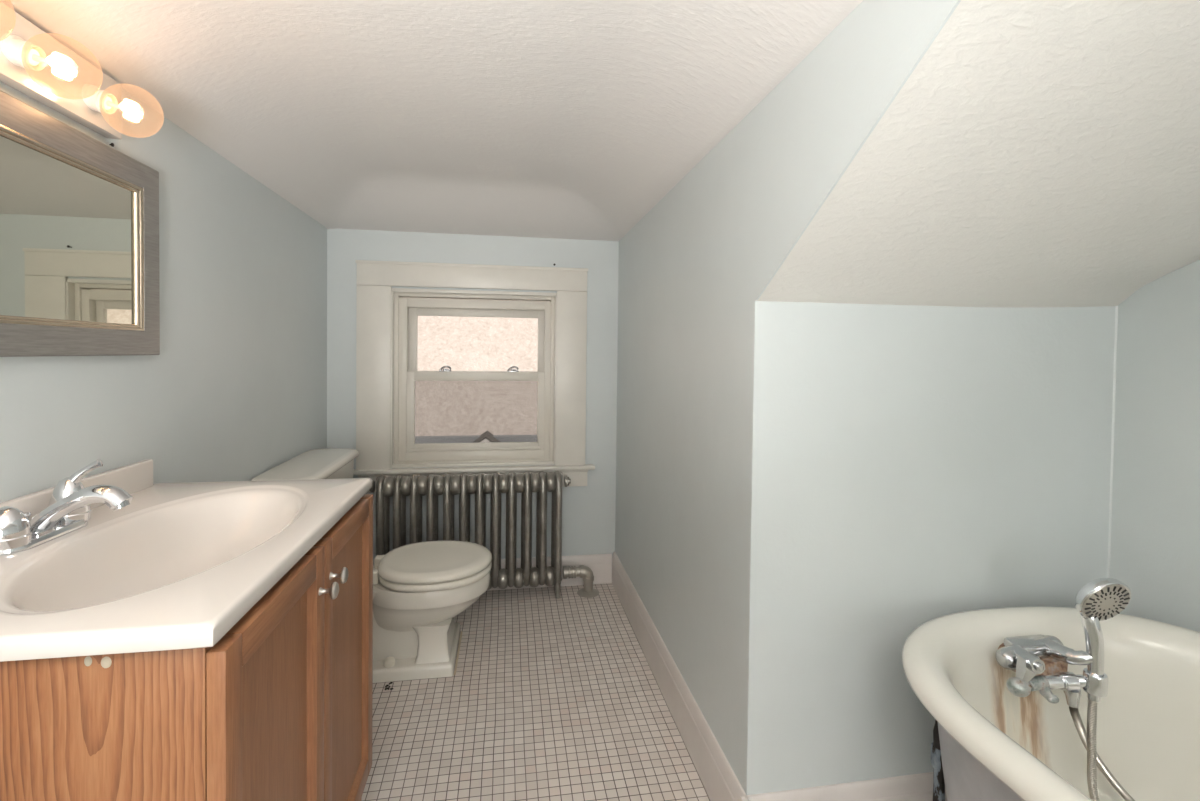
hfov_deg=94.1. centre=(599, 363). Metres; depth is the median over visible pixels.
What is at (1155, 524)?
wall
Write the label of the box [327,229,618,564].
wall
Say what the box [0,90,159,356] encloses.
wall mirror
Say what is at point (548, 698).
floor
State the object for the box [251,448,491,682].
toilet
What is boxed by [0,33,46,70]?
socket
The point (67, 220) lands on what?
mirror glass
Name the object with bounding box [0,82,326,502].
wall
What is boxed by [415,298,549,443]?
window glass
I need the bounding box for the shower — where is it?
[1069,578,1134,800]
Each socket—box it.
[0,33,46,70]
[82,84,117,114]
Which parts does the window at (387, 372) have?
frame, sash, sash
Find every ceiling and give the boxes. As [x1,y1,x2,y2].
[0,0,862,240]
[755,0,1199,306]
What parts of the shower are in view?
handle, spray plate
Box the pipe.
[931,719,944,800]
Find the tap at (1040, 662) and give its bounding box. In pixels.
[996,634,1108,707]
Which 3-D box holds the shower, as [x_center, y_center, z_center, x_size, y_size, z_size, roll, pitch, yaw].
[1.075,0.719,1.102,0.192,0.570,0.184,0,1,-9]
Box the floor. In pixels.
[362,583,709,800]
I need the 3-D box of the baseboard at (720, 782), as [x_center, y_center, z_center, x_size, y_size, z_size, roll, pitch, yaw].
[0.204,1.079,2.112,0.017,0.160,1.643,0,1,-9]
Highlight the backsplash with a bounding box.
[0,459,152,519]
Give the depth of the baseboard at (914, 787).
1.36 m
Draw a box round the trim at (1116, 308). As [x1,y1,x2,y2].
[1107,305,1117,577]
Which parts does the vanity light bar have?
stem, stem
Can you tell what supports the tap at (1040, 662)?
attached to the bathtub
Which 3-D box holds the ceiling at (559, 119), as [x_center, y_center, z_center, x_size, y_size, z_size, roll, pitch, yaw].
[0.470,-0.713,-0.360,2.536,0.309,6.567,0,1,-9]
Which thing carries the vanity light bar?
attached to the wall at (235, 389)
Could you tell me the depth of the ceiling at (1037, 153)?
0.99 m
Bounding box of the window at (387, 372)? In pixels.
[353,260,594,491]
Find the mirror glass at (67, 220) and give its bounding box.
[0,136,134,324]
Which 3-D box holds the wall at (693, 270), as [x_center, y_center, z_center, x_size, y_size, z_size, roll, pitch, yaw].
[0.314,0.118,1.701,0.050,2.100,2.447,0,1,-9]
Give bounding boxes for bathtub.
[902,606,1199,800]
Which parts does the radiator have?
leg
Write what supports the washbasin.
in the vanity cabinet
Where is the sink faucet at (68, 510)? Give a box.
[0,459,132,554]
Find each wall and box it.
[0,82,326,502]
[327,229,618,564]
[615,0,960,792]
[746,301,1115,794]
[1110,259,1199,631]
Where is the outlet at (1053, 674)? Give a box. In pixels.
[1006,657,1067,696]
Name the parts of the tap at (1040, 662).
lever, lever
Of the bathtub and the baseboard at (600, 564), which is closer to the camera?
the bathtub
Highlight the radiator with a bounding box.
[369,471,598,597]
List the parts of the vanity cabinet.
panel, door, rail, panel, knob, knob, door, rail, panel, rail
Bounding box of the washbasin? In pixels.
[0,459,371,661]
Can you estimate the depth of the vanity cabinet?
0.70 m
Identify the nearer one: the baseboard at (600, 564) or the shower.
the shower
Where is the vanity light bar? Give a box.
[0,2,142,138]
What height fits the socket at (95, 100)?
0.055 m
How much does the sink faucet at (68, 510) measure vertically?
0.122 m
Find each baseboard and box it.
[373,554,611,590]
[612,552,748,800]
[740,772,946,800]
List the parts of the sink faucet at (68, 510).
handle, plate, handle, spout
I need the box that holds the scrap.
[385,682,392,689]
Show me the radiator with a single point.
(416, 486)
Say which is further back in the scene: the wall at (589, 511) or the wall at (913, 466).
the wall at (589, 511)
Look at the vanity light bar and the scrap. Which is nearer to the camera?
the vanity light bar
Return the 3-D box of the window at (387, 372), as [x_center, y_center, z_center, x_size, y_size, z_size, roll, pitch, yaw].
[-0.616,0.065,2.822,1.182,1.114,0.168,0,1,-9]
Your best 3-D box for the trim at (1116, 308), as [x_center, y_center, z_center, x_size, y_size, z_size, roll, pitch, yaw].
[1.340,0.432,1.469,0.006,1.185,0.006,0,1,-9]
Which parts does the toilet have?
tank lid, tank, bowl, lid, seat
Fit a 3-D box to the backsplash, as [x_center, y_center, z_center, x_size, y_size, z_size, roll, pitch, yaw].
[-1.010,0.268,0.957,0.019,0.066,0.757,0,1,-9]
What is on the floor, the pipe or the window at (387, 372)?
the pipe
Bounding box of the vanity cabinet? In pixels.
[0,494,372,800]

